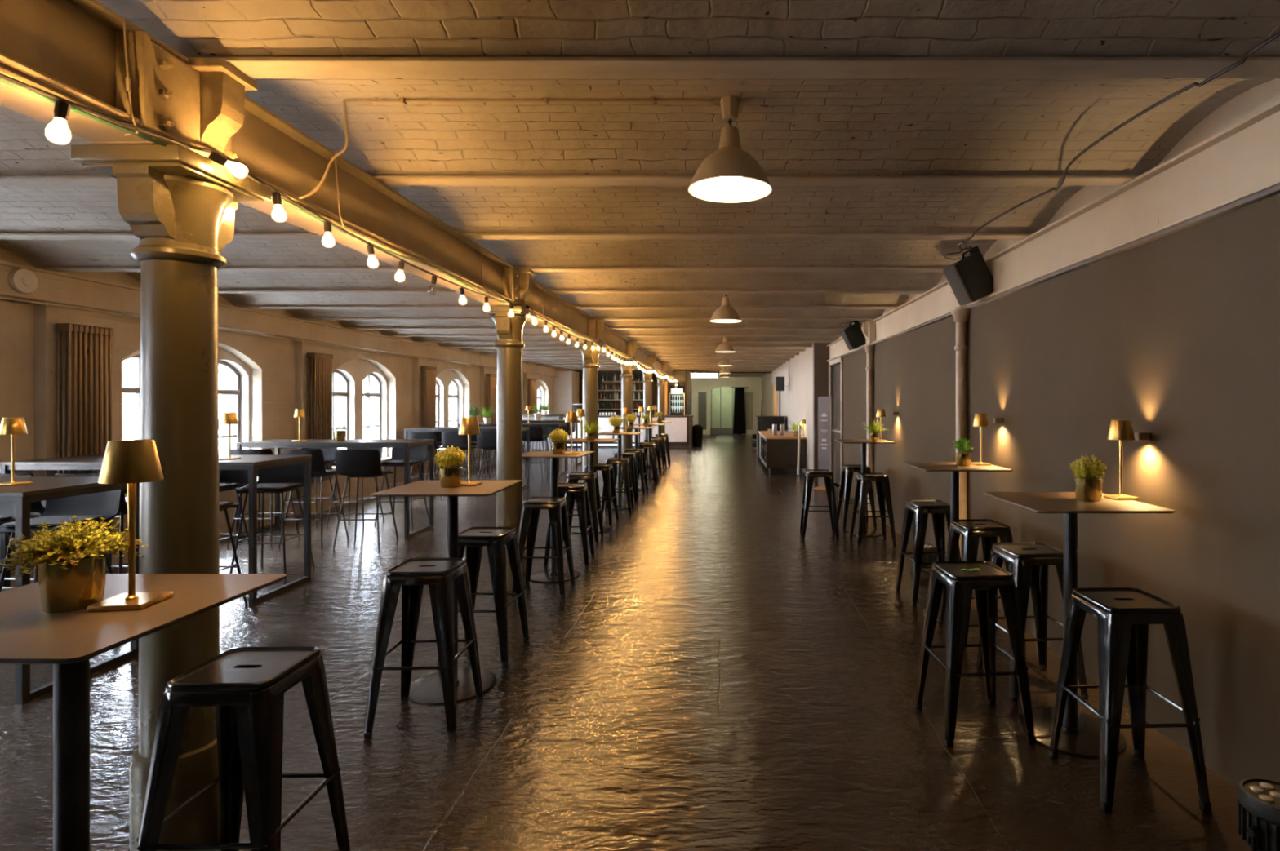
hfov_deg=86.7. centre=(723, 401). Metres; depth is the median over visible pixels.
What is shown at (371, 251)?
socket
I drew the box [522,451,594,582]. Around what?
bar table
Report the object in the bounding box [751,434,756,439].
spotlight
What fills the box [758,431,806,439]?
countertop
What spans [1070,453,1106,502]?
potted plant
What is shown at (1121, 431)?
table lamp
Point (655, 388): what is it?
wall
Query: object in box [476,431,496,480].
bar chair
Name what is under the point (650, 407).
table lamp
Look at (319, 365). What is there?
radiator
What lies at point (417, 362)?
trim
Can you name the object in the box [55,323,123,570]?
radiator
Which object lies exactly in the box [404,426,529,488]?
table
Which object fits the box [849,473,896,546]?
bar stool
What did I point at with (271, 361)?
wall
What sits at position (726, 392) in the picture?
wall
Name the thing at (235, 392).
window
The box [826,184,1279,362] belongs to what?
trim
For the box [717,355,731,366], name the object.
pendant lamp
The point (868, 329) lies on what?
column
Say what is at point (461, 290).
socket
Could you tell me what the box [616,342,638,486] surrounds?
column
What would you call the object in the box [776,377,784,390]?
grille
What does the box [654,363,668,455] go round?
column
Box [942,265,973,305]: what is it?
grille
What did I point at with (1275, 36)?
cable
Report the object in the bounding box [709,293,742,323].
pendant lamp
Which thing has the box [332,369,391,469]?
window
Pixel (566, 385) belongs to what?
wall
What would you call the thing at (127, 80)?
wire hanger
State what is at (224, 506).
bar chair
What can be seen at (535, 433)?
bar chair
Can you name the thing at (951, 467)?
bar table
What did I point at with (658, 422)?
bar table
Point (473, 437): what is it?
bar chair
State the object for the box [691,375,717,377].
tube light
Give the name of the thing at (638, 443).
bar stool
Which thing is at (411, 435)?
bar chair
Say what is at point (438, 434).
bar chair
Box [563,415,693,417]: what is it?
countertop
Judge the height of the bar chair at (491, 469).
1.066 m
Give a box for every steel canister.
[772,424,777,435]
[779,424,784,435]
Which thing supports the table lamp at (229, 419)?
on the table at (251, 463)
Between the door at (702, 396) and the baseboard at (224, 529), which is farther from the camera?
the door at (702, 396)
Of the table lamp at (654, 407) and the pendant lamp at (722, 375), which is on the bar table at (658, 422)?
the table lamp at (654, 407)
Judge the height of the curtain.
2.190 m
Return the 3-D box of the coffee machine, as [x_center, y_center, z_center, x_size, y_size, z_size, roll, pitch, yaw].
[-5.000,0.275,23.030,0.300,0.400,0.380,0,0,0]
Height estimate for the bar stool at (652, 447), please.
0.760 m
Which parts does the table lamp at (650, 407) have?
lamp shade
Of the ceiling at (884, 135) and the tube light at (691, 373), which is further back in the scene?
the tube light at (691, 373)
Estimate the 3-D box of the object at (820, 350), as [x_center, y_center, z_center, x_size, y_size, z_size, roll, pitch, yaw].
[2.039,0.150,13.360,0.522,2.880,0.160,0,0,0]
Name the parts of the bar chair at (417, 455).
leg, leg, foot rail, leg, leg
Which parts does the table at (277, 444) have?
leg frame, leg frame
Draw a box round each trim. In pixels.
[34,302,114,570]
[295,340,329,517]
[413,356,432,482]
[480,366,493,466]
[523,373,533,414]
[656,370,685,382]
[691,372,771,373]
[695,381,755,391]
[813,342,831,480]
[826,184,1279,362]
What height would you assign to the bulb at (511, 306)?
0.109 m
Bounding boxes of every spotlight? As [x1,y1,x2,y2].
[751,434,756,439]
[751,441,756,448]
[910,543,937,575]
[1237,777,1279,850]
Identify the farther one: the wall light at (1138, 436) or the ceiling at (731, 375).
the ceiling at (731, 375)
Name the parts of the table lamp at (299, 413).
lamp shade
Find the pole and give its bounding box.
[796,426,800,475]
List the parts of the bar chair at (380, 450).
leg, leg, leg, foot rail, leg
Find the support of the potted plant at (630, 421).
on the bar table at (639, 488)
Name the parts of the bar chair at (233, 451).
leg, foot rail, leg, leg, foot rail, leg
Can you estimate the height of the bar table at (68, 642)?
1.100 m
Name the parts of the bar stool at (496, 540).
leg, leg, seat, leg, leg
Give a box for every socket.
[52,100,71,137]
[208,151,242,173]
[271,192,282,217]
[323,222,331,244]
[366,244,375,265]
[397,261,404,279]
[430,275,437,292]
[458,288,464,302]
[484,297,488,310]
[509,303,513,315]
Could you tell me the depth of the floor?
3.31 m
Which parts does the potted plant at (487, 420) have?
pot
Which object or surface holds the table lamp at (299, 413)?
on the table at (277, 444)
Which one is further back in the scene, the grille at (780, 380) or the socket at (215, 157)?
the grille at (780, 380)
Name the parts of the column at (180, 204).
flange plate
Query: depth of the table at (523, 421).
16.51 m
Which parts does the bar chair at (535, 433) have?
mounting frame, leg, leg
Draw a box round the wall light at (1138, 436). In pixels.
[1134,432,1151,440]
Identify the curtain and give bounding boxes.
[733,387,746,434]
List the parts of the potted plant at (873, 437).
pot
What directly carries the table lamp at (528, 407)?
on the table at (557, 425)
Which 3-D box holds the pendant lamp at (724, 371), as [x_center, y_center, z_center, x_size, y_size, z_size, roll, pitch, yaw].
[0.020,-1.081,21.230,0.356,0.386,0.356,0,0,0]
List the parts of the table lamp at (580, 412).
lamp shade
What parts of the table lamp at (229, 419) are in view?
lamp shade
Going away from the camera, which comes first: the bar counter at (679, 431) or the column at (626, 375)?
the column at (626, 375)
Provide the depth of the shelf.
24.07 m
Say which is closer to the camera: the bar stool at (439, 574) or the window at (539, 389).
the bar stool at (439, 574)
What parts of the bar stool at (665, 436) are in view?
leg, leg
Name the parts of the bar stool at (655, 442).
leg, leg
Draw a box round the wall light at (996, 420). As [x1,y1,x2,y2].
[993,417,1003,423]
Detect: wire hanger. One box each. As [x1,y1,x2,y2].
[122,16,138,136]
[334,152,344,228]
[480,246,485,293]
[541,284,545,319]
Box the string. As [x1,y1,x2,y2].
[0,73,676,389]
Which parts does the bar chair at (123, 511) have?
leg, foot rail, leg, mounting frame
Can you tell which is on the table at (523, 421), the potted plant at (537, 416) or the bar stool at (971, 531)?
the potted plant at (537, 416)
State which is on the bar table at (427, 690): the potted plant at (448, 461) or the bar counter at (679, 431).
the potted plant at (448, 461)
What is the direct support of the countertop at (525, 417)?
on the floor
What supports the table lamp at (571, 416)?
on the bar table at (550, 575)
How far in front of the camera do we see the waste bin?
23.45 m
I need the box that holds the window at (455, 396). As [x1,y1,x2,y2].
[435,380,457,452]
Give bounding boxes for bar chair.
[0,473,45,582]
[0,475,33,591]
[0,475,122,591]
[53,473,128,573]
[102,488,128,544]
[218,470,248,542]
[219,502,247,604]
[226,448,300,547]
[229,457,314,574]
[278,448,349,549]
[280,448,338,527]
[325,448,384,527]
[332,448,398,549]
[373,444,429,526]
[408,431,443,480]
[426,431,442,480]
[441,431,478,480]
[461,448,493,479]
[462,435,488,480]
[472,445,496,472]
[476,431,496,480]
[488,450,496,479]
[522,426,547,479]
[525,426,551,472]
[528,438,550,467]
[529,437,551,462]
[548,422,573,467]
[567,423,575,462]
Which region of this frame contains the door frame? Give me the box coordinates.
[828,357,843,484]
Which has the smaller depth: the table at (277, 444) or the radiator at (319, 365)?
the table at (277, 444)
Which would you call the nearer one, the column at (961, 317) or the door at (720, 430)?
the column at (961, 317)
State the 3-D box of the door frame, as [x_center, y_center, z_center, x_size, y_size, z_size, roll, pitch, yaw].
[2.120,0.395,12.390,0.160,2.350,1.400,0,0,0]
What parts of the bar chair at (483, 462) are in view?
leg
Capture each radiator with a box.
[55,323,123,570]
[306,352,337,506]
[420,365,438,480]
[485,373,496,422]
[528,378,536,414]
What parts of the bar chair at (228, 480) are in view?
mounting frame, foot rail, foot rail, leg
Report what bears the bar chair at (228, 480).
on the floor
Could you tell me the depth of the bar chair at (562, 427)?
16.02 m
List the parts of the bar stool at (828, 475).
leg, leg, seat, leg, leg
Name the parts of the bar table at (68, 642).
post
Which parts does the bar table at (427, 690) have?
post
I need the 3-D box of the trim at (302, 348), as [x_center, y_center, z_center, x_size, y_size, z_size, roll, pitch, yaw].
[-5.780,0.360,9.440,0.120,2.420,0.640,0,0,0]
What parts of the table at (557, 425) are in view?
leg frame, leg frame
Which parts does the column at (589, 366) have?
flange plate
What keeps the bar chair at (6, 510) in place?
on the floor
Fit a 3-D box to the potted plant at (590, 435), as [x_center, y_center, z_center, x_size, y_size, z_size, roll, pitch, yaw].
[-1.611,0.340,8.158,0.299,0.261,0.340,0,0,-11]
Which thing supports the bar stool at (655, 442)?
on the floor
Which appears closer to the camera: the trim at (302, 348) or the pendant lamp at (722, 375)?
the trim at (302, 348)
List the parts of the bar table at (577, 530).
post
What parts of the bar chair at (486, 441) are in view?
leg, leg, mounting frame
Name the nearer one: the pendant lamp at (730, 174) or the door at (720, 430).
the pendant lamp at (730, 174)
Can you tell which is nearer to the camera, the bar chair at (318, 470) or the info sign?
the bar chair at (318, 470)
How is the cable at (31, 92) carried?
hanging from the ceiling at (884, 135)
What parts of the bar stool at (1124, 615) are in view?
leg, leg, seat, leg, leg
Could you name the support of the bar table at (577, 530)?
on the floor
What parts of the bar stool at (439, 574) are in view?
leg, leg, seat, leg, leg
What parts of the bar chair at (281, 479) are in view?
leg, foot rail, foot rail, leg, foot rail, leg, foot rail, leg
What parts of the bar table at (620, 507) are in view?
post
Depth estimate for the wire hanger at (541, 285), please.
6.35 m
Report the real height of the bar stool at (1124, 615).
0.760 m
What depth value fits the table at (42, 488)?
3.64 m
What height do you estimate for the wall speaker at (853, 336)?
0.463 m
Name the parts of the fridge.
door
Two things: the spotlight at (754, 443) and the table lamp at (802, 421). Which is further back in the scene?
the spotlight at (754, 443)
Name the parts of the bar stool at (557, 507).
leg, leg, seat, leg, leg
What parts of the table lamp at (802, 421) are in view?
lamp shade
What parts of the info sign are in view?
panel, rail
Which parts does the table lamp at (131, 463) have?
lamp shade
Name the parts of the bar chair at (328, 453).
leg, leg, leg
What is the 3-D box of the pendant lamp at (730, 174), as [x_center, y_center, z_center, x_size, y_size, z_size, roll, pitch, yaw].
[0.025,-1.081,2.830,0.356,0.386,0.356,0,0,0]
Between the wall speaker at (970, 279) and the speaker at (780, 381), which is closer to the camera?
the wall speaker at (970, 279)
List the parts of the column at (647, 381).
flange plate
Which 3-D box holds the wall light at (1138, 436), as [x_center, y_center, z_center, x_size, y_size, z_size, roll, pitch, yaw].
[2.039,0.170,3.270,0.062,0.040,0.036,0,0,0]
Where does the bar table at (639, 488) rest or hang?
on the floor
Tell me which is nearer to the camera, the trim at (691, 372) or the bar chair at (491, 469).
the bar chair at (491, 469)
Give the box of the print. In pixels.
[820,413,827,448]
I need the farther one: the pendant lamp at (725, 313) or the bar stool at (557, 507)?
the pendant lamp at (725, 313)
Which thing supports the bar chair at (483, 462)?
on the floor
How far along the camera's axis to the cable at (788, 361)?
18.30 m
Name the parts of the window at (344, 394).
sill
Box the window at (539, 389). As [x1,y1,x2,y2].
[537,387,540,407]
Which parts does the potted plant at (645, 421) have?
pot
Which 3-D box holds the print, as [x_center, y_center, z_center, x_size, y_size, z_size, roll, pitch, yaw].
[1.794,0.530,12.037,0.130,0.640,0.001,0,0,26]
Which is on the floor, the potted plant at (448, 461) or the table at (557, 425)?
the table at (557, 425)
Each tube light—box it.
[691,373,717,374]
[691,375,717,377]
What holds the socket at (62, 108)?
attached to the string
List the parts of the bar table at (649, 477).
post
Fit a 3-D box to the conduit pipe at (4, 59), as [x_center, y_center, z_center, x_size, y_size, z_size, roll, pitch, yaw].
[-1.712,-0.815,10.150,0.022,0.022,25.500,0,0,0]
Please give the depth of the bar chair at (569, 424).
17.70 m
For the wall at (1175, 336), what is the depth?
3.25 m
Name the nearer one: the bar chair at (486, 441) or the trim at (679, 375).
the bar chair at (486, 441)
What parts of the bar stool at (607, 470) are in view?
seat, leg, leg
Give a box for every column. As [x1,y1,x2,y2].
[71,31,271,850]
[481,266,535,591]
[574,319,605,517]
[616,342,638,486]
[640,355,656,466]
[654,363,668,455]
[862,320,875,515]
[947,281,969,554]
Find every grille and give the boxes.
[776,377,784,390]
[840,329,853,350]
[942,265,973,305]
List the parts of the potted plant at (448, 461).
pot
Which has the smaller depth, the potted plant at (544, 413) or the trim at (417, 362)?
the trim at (417, 362)
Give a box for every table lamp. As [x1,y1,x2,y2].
[0,417,32,485]
[86,439,173,612]
[218,413,241,459]
[292,408,306,441]
[458,417,482,486]
[524,405,531,423]
[564,411,578,454]
[575,408,586,439]
[622,408,630,433]
[637,406,644,427]
[647,405,653,424]
[652,405,657,421]
[800,419,805,437]
[875,408,886,441]
[971,413,991,466]
[1102,420,1139,500]
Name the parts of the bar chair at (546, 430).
leg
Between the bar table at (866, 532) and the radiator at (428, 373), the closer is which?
the bar table at (866, 532)
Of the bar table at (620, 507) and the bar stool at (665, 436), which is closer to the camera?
the bar table at (620, 507)
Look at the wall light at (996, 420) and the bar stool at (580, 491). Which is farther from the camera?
the bar stool at (580, 491)
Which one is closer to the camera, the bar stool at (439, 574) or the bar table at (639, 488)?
the bar stool at (439, 574)
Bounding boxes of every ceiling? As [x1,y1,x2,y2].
[0,0,1279,378]
[691,373,767,377]
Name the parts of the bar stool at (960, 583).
leg, leg, seat, leg, leg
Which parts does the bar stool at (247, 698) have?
leg, leg, seat, leg, leg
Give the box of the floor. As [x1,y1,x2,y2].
[0,434,1250,850]
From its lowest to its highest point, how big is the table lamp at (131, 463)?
0.380 m
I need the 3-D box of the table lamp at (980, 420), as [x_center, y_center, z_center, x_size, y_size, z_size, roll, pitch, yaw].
[1.905,0.280,4.980,0.115,0.380,0.115,0,0,0]
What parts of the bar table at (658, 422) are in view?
post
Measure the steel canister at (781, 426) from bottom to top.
0.250 m
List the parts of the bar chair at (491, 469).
leg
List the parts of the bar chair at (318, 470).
leg, foot rail, foot rail, leg, mounting frame, foot rail, leg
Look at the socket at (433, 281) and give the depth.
3.88 m
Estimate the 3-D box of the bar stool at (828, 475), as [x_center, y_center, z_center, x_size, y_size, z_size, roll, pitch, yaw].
[1.110,1.190,7.860,0.420,0.760,0.420,0,0,3]
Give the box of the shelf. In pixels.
[597,372,643,415]
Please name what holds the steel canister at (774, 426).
on the counter at (778, 451)
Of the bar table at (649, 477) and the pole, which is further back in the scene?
the pole
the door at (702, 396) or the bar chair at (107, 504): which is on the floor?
the bar chair at (107, 504)
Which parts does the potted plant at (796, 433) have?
pot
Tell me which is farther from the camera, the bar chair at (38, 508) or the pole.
the pole
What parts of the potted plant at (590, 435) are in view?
pot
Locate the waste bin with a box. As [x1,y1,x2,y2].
[692,424,702,446]
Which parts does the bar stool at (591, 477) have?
leg, leg, seat, leg, leg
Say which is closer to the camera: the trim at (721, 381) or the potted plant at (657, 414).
the potted plant at (657, 414)
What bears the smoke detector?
attached to the wall at (271, 361)
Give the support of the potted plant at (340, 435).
on the table at (277, 444)
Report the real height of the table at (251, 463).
1.100 m
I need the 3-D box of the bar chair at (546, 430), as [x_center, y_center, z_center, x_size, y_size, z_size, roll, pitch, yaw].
[-4.151,1.039,15.089,0.489,1.066,0.503,0,0,-5]
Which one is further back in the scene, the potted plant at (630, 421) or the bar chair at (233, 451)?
the potted plant at (630, 421)
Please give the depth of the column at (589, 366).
9.06 m
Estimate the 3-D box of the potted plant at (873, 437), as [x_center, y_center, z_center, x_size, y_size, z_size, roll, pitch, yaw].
[1.796,0.338,7.958,0.314,0.264,0.315,0,0,36]
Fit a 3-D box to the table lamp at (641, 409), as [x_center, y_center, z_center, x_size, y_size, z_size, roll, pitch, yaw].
[-1.500,0.280,12.200,0.115,0.380,0.115,0,0,0]
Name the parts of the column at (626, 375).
flange plate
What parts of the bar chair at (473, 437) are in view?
leg, leg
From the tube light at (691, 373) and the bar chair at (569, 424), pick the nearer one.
the bar chair at (569, 424)
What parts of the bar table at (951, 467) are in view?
post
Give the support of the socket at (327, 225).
attached to the string
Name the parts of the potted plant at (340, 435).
pot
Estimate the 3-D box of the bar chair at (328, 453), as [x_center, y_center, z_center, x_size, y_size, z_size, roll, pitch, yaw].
[-5.330,1.039,8.658,0.489,1.066,0.503,0,0,1]
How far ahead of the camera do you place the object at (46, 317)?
5.72 m
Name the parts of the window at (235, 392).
handle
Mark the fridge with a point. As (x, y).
(680, 391)
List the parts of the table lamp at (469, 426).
lamp shade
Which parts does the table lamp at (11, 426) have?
lamp shade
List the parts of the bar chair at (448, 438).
leg, leg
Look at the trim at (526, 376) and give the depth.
19.47 m
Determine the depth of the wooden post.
23.45 m
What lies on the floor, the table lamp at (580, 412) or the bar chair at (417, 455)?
the bar chair at (417, 455)
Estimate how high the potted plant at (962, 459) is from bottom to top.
0.214 m
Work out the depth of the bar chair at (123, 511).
4.81 m
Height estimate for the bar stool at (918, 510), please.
0.760 m
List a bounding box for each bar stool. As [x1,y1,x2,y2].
[136,646,350,850]
[363,557,483,738]
[437,527,529,666]
[511,497,574,598]
[543,483,595,568]
[562,471,604,544]
[578,463,618,527]
[601,457,634,515]
[610,453,638,503]
[621,448,648,495]
[637,442,654,482]
[637,444,658,485]
[644,439,661,475]
[646,436,666,471]
[654,434,671,466]
[800,469,839,539]
[836,465,876,529]
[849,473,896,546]
[895,500,960,605]
[914,560,1035,747]
[937,519,1026,648]
[975,542,1088,702]
[1048,587,1211,812]
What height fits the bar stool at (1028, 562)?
0.760 m
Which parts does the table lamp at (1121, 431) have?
lamp shade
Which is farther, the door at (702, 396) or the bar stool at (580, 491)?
the door at (702, 396)
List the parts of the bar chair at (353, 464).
leg, foot rail, leg, foot rail, mounting frame, foot rail, leg, foot rail, leg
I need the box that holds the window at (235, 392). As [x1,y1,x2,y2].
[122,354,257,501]
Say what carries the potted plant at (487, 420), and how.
on the table at (557, 425)
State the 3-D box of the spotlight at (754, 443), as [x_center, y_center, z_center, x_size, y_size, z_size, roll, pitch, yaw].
[1.050,1.443,22.200,0.270,0.252,0.212,0,0,-10]
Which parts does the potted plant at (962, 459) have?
pot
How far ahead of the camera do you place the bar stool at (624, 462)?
9.35 m
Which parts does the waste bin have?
lid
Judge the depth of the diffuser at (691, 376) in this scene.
29.59 m
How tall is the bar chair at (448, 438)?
1.066 m
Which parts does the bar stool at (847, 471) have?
leg, leg, seat, leg, leg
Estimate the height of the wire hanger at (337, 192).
0.343 m
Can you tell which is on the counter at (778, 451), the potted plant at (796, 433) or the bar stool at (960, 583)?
the potted plant at (796, 433)
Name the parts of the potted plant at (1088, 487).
pot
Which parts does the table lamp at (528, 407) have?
lamp shade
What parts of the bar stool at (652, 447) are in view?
leg, leg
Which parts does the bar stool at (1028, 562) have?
leg, leg, seat, leg, leg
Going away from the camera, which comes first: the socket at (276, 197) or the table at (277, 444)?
the socket at (276, 197)
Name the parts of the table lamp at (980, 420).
lamp shade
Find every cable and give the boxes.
[0,78,671,377]
[292,97,720,199]
[786,360,789,386]
[958,31,1279,250]
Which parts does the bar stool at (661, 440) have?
leg, leg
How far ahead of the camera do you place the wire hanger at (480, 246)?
4.75 m
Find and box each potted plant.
[0,515,147,613]
[333,425,346,440]
[433,445,466,488]
[464,404,482,417]
[479,406,496,423]
[530,403,546,420]
[537,401,553,415]
[548,428,568,454]
[580,418,604,440]
[608,415,623,433]
[626,413,636,427]
[640,414,651,424]
[655,411,662,421]
[787,422,803,436]
[861,419,887,441]
[953,436,973,466]
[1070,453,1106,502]
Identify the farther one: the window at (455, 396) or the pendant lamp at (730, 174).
the window at (455, 396)
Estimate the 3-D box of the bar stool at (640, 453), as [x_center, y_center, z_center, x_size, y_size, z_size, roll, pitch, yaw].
[-1.530,1.190,11.450,0.420,0.760,0.420,0,0,2]
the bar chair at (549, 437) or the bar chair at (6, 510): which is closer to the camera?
the bar chair at (6, 510)
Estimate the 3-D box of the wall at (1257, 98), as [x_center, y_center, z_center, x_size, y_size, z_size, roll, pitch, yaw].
[2.220,-1.105,5.360,0.160,0.750,15.920,0,0,0]
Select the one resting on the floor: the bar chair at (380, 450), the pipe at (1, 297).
the bar chair at (380, 450)
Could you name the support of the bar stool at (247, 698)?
on the floor
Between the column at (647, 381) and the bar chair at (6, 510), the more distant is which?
the column at (647, 381)
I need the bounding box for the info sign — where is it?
[813,396,831,490]
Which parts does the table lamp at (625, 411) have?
lamp shade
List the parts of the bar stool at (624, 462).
leg, leg, leg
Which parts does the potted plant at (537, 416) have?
pot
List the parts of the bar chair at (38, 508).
foot rail, foot rail, mounting frame, leg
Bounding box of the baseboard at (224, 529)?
[10,457,496,586]
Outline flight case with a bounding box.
[755,416,785,457]
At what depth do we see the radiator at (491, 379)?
16.18 m
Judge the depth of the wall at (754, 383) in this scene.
32.00 m
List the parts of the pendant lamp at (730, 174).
lamp shade, cord, bulb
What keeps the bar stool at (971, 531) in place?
on the floor
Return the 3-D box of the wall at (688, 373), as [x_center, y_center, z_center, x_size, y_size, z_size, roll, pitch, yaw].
[-1.245,0.250,23.805,0.150,2.680,0.910,0,0,0]
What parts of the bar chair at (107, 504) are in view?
leg, leg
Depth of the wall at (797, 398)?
16.63 m
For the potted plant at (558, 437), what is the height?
0.236 m
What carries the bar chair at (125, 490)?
on the floor
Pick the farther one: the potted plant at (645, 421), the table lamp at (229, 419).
the potted plant at (645, 421)
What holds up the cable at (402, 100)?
hanging from the ceiling at (884, 135)
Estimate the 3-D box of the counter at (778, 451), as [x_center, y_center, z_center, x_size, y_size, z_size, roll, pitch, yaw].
[1.340,1.173,16.100,0.880,0.795,3.160,0,0,0]
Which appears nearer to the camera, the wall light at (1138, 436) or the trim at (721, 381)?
the wall light at (1138, 436)
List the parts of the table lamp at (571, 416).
lamp shade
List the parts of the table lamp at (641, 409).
lamp shade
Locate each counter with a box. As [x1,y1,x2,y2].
[563,415,693,448]
[758,431,806,473]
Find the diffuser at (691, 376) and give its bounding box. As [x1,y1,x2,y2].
[691,376,717,377]
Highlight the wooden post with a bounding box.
[664,381,667,415]
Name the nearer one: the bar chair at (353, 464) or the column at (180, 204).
the column at (180, 204)
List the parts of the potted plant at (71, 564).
pot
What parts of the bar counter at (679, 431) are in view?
panel, panel, panel, panel, panel, post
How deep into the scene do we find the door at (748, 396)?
32.06 m
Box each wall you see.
[0,248,561,577]
[553,370,579,415]
[572,370,668,415]
[685,370,691,415]
[691,377,761,434]
[697,386,734,430]
[761,342,813,472]
[831,193,1279,791]
[839,78,1279,338]
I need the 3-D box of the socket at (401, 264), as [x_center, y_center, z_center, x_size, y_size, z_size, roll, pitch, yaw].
[-1.690,-0.678,3.503,0.050,0.108,0.049,0,0,0]
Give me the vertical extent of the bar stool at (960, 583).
0.760 m
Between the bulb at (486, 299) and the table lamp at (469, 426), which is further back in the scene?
the bulb at (486, 299)
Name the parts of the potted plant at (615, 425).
pot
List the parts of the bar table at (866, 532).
post, mounting plate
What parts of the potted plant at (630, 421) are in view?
pot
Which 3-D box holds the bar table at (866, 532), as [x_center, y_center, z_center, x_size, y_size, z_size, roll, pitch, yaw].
[1.670,1.020,8.030,0.605,1.100,0.605,0,0,0]
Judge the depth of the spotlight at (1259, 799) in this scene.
2.23 m
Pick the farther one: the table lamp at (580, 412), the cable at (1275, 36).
the table lamp at (580, 412)
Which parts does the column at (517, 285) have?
flange plate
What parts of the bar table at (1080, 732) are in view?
post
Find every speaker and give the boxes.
[775,377,784,424]
[839,320,865,350]
[942,245,993,305]
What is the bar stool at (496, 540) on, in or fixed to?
on the floor
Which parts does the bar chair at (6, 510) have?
foot rail, leg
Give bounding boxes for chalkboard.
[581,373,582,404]
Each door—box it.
[698,392,706,430]
[710,387,733,434]
[744,392,752,430]
[773,384,777,416]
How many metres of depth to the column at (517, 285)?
5.61 m
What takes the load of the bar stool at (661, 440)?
on the floor
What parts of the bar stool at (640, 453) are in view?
leg, leg, leg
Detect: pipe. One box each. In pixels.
[0,52,674,377]
[0,296,557,377]
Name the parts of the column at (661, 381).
flange plate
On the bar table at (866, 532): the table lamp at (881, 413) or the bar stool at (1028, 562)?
the table lamp at (881, 413)
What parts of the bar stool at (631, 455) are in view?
leg, leg, leg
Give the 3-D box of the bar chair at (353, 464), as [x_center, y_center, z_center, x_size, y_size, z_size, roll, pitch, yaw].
[-3.930,1.039,7.384,0.489,1.066,0.503,0,0,-3]
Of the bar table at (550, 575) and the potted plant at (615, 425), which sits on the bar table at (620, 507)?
the potted plant at (615, 425)
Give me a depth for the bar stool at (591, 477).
7.45 m
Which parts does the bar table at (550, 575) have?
post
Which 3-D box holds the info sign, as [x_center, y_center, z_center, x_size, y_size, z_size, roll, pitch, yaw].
[1.774,0.740,11.996,0.280,1.660,0.320,0,0,26]
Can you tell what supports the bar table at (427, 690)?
on the floor
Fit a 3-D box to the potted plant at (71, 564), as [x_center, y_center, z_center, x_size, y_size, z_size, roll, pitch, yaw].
[-1.491,0.367,1.528,0.250,0.206,0.231,0,0,-8]
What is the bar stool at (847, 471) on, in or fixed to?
on the floor
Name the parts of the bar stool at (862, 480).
leg, leg, seat, leg, leg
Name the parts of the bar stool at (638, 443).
leg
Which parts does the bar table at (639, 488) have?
post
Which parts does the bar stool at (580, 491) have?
leg, leg, seat, leg, leg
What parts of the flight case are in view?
lid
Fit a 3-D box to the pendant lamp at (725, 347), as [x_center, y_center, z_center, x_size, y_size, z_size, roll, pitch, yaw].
[0.020,-1.081,12.030,0.356,0.386,0.356,0,0,0]
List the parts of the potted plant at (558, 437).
pot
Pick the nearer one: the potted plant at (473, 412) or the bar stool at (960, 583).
the bar stool at (960, 583)
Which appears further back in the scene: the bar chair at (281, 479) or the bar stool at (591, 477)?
the bar stool at (591, 477)
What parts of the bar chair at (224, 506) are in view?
foot rail, foot rail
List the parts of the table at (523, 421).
leg frame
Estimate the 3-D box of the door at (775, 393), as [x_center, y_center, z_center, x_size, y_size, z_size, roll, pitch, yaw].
[1.749,0.490,23.150,0.082,2.160,1.700,0,0,0]
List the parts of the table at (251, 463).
leg frame, leg frame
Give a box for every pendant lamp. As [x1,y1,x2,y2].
[687,95,772,203]
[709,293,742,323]
[715,337,734,352]
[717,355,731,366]
[719,366,729,373]
[720,373,728,377]
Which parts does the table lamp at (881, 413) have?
lamp shade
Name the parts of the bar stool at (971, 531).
leg, leg, seat, leg, leg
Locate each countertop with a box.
[522,414,564,453]
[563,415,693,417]
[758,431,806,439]
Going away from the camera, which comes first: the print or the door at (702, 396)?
the print
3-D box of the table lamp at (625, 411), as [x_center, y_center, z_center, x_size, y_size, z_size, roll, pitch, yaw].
[-1.450,0.280,9.950,0.115,0.380,0.115,0,0,0]
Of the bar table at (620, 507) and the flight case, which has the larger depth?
the flight case
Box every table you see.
[0,454,311,604]
[0,476,139,704]
[0,573,286,850]
[235,439,434,538]
[370,480,521,704]
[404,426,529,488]
[457,422,566,476]
[522,420,582,465]
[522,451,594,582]
[564,439,619,533]
[598,432,642,510]
[619,426,654,490]
[634,424,664,479]
[648,421,672,468]
[835,440,895,537]
[902,462,1013,626]
[983,492,1174,757]
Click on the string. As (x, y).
(62, 108)
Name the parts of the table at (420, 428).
leg frame, leg frame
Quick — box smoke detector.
[8,268,38,293]
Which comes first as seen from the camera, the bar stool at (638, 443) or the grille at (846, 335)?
the grille at (846, 335)
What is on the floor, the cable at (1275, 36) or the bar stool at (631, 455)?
the bar stool at (631, 455)
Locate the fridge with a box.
[668,382,685,415]
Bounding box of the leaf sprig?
[961,568,979,571]
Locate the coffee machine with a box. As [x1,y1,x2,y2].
[572,404,582,411]
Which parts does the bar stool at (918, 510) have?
leg, leg, seat, leg, leg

